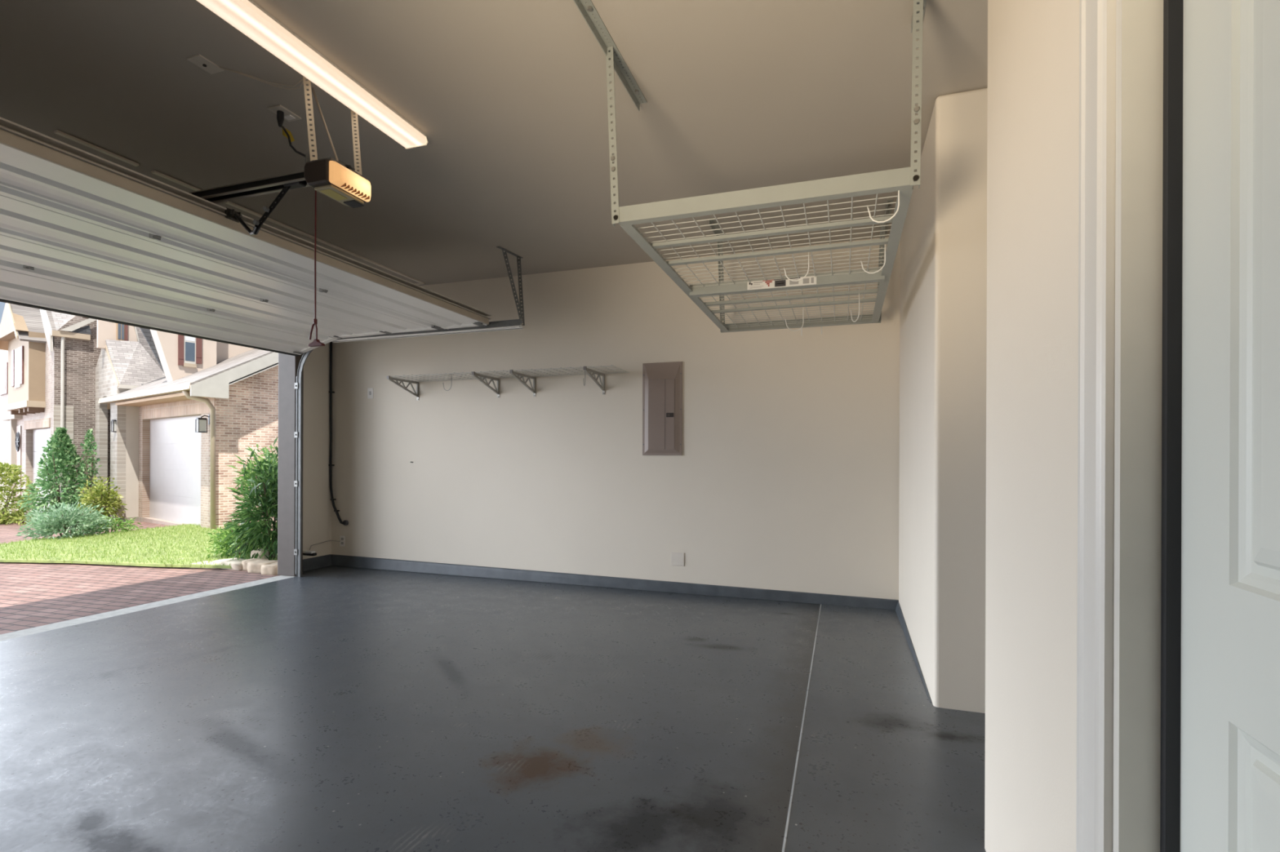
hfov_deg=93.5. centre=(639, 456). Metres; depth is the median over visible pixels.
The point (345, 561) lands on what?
baseboard
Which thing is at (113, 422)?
wall lantern
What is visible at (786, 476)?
wall
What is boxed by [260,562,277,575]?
edging stone
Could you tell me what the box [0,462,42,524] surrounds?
bush
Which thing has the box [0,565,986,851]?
floor
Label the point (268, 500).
bush
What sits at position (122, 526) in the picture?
shrub
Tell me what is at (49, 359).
house
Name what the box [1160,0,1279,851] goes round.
door
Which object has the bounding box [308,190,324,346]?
cord
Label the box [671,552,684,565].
blank plate
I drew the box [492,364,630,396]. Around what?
wall shelf
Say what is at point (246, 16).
ceiling light
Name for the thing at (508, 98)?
ceiling
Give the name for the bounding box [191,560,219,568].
edging stone
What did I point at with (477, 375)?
wall shelf
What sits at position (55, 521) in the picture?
mounded shrub
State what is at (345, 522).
cable
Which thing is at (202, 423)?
wall lantern
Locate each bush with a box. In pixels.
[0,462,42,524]
[205,518,271,558]
[221,437,278,560]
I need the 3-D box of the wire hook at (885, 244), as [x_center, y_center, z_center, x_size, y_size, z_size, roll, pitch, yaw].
[1.151,-0.973,2.978,0.122,0.143,0.006,0,0,37]
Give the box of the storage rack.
[573,0,926,333]
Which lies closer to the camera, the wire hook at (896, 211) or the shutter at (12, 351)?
the wire hook at (896, 211)
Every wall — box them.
[302,342,331,559]
[331,236,900,599]
[898,0,1079,851]
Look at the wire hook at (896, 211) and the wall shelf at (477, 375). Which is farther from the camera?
the wall shelf at (477, 375)
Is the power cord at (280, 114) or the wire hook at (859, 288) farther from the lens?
the wire hook at (859, 288)
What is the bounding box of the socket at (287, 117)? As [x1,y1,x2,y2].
[284,115,295,120]
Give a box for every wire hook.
[783,252,808,281]
[784,306,803,331]
[850,288,859,322]
[860,244,885,273]
[866,190,899,222]
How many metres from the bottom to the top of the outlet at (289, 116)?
0.013 m
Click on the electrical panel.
(662, 382)
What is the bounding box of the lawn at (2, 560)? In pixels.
[0,524,277,568]
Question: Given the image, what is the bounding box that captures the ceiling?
[0,0,987,285]
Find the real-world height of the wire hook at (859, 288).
0.199 m
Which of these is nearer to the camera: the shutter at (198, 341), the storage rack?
the storage rack
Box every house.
[0,302,190,516]
[94,320,278,529]
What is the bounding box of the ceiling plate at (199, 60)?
[186,54,224,74]
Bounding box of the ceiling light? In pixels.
[195,0,427,149]
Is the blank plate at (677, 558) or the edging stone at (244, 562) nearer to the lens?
the blank plate at (677, 558)
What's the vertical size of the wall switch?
0.116 m
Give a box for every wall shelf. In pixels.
[386,371,515,400]
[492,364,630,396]
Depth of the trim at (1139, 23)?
0.98 m
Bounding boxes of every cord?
[276,110,305,157]
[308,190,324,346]
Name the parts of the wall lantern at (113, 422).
glass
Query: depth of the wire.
2.88 m
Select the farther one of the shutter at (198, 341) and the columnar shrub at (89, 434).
the columnar shrub at (89, 434)
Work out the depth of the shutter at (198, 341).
12.04 m
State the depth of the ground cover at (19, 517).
12.96 m
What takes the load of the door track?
hanging from the hanger
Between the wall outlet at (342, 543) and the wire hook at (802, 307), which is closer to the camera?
the wire hook at (802, 307)
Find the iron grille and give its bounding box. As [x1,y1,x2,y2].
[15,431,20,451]
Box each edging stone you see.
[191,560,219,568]
[213,557,246,570]
[241,558,268,570]
[246,560,277,573]
[250,548,268,559]
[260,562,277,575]
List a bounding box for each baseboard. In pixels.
[302,554,331,571]
[330,554,898,609]
[895,601,932,702]
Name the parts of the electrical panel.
door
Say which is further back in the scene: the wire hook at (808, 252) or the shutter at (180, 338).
the shutter at (180, 338)
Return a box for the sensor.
[302,551,316,555]
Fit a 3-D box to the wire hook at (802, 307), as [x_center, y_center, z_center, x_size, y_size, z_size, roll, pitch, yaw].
[1.079,-0.959,4.215,0.133,0.173,0.006,0,0,-2]
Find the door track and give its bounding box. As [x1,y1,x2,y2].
[293,319,523,577]
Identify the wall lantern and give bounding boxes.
[111,419,116,431]
[195,414,209,432]
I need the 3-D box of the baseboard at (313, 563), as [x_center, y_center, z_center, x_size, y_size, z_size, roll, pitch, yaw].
[-3.536,1.169,6.596,0.028,0.128,0.380,0,0,19]
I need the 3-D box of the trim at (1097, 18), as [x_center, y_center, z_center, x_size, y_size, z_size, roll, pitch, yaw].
[0.629,-0.027,0.555,0.023,2.550,1.160,0,0,19]
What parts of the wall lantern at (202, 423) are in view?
glass, arm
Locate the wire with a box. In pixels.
[218,66,303,89]
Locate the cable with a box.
[328,342,348,525]
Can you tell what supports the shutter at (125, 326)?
hanging from the house at (167, 473)
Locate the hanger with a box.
[496,246,524,325]
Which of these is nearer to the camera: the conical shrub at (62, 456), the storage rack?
the storage rack
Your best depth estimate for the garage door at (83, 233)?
3.76 m
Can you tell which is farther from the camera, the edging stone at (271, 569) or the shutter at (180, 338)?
the shutter at (180, 338)
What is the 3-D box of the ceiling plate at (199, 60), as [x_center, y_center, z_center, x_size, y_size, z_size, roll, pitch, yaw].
[-2.006,-1.806,2.783,0.085,0.012,0.115,0,0,19]
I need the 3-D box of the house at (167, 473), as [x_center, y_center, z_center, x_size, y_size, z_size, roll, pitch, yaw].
[-9.085,-1.089,14.032,6.730,5.800,4.550,0,0,35]
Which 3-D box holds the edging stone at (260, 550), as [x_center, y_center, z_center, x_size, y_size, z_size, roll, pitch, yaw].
[-4.487,1.209,7.107,0.151,0.218,0.129,0,0,-4]
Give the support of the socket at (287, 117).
attached to the outlet at (289, 116)
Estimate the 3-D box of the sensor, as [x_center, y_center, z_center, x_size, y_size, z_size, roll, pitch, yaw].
[-3.515,1.034,6.404,0.150,0.047,0.060,0,0,19]
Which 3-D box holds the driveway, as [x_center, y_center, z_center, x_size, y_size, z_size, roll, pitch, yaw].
[-31.043,1.874,10.478,54.486,1.388,60.000,0,0,19]
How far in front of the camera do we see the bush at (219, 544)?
7.48 m
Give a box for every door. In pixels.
[0,116,491,356]
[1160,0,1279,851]
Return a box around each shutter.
[11,350,14,386]
[19,346,23,384]
[124,324,127,341]
[177,334,183,365]
[195,337,202,364]
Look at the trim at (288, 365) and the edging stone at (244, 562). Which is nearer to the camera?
the trim at (288, 365)
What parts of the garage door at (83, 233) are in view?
door, door, door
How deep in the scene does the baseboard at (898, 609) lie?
3.98 m
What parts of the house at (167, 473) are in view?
pane, pane, dormer trim, sill, pane, pane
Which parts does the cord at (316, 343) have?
cord, handle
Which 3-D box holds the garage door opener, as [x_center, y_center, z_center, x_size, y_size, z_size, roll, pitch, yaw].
[-2.820,-1.452,3.350,3.302,0.722,0.417,0,0,19]
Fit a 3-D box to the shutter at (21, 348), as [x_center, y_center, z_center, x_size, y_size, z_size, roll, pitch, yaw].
[-14.267,-2.093,13.903,0.270,0.870,0.032,0,0,35]
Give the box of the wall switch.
[367,387,373,399]
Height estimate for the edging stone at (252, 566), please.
0.129 m
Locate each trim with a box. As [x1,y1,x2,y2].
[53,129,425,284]
[277,353,303,576]
[1075,0,1115,851]
[1112,0,1163,851]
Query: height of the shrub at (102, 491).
1.080 m
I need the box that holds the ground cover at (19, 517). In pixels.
[0,510,34,525]
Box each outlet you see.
[266,104,301,122]
[339,535,345,546]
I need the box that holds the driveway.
[0,515,279,634]
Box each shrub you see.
[15,499,114,539]
[16,426,95,519]
[73,428,102,521]
[76,475,127,521]
[81,514,143,533]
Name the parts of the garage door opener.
rail, door arm, brace rod, control panel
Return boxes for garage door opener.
[188,75,371,235]
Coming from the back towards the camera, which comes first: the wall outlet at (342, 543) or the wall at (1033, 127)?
the wall outlet at (342, 543)
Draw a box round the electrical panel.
[642,361,682,455]
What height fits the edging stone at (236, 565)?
0.098 m
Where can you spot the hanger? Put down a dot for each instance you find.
(520, 314)
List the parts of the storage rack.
post, rail, post, post, rail, post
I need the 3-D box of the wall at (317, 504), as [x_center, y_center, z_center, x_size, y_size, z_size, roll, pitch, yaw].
[-4.530,-0.221,3.852,0.110,3.200,6.260,0,0,19]
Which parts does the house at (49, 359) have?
pane, pane, pane, entry door, bay sill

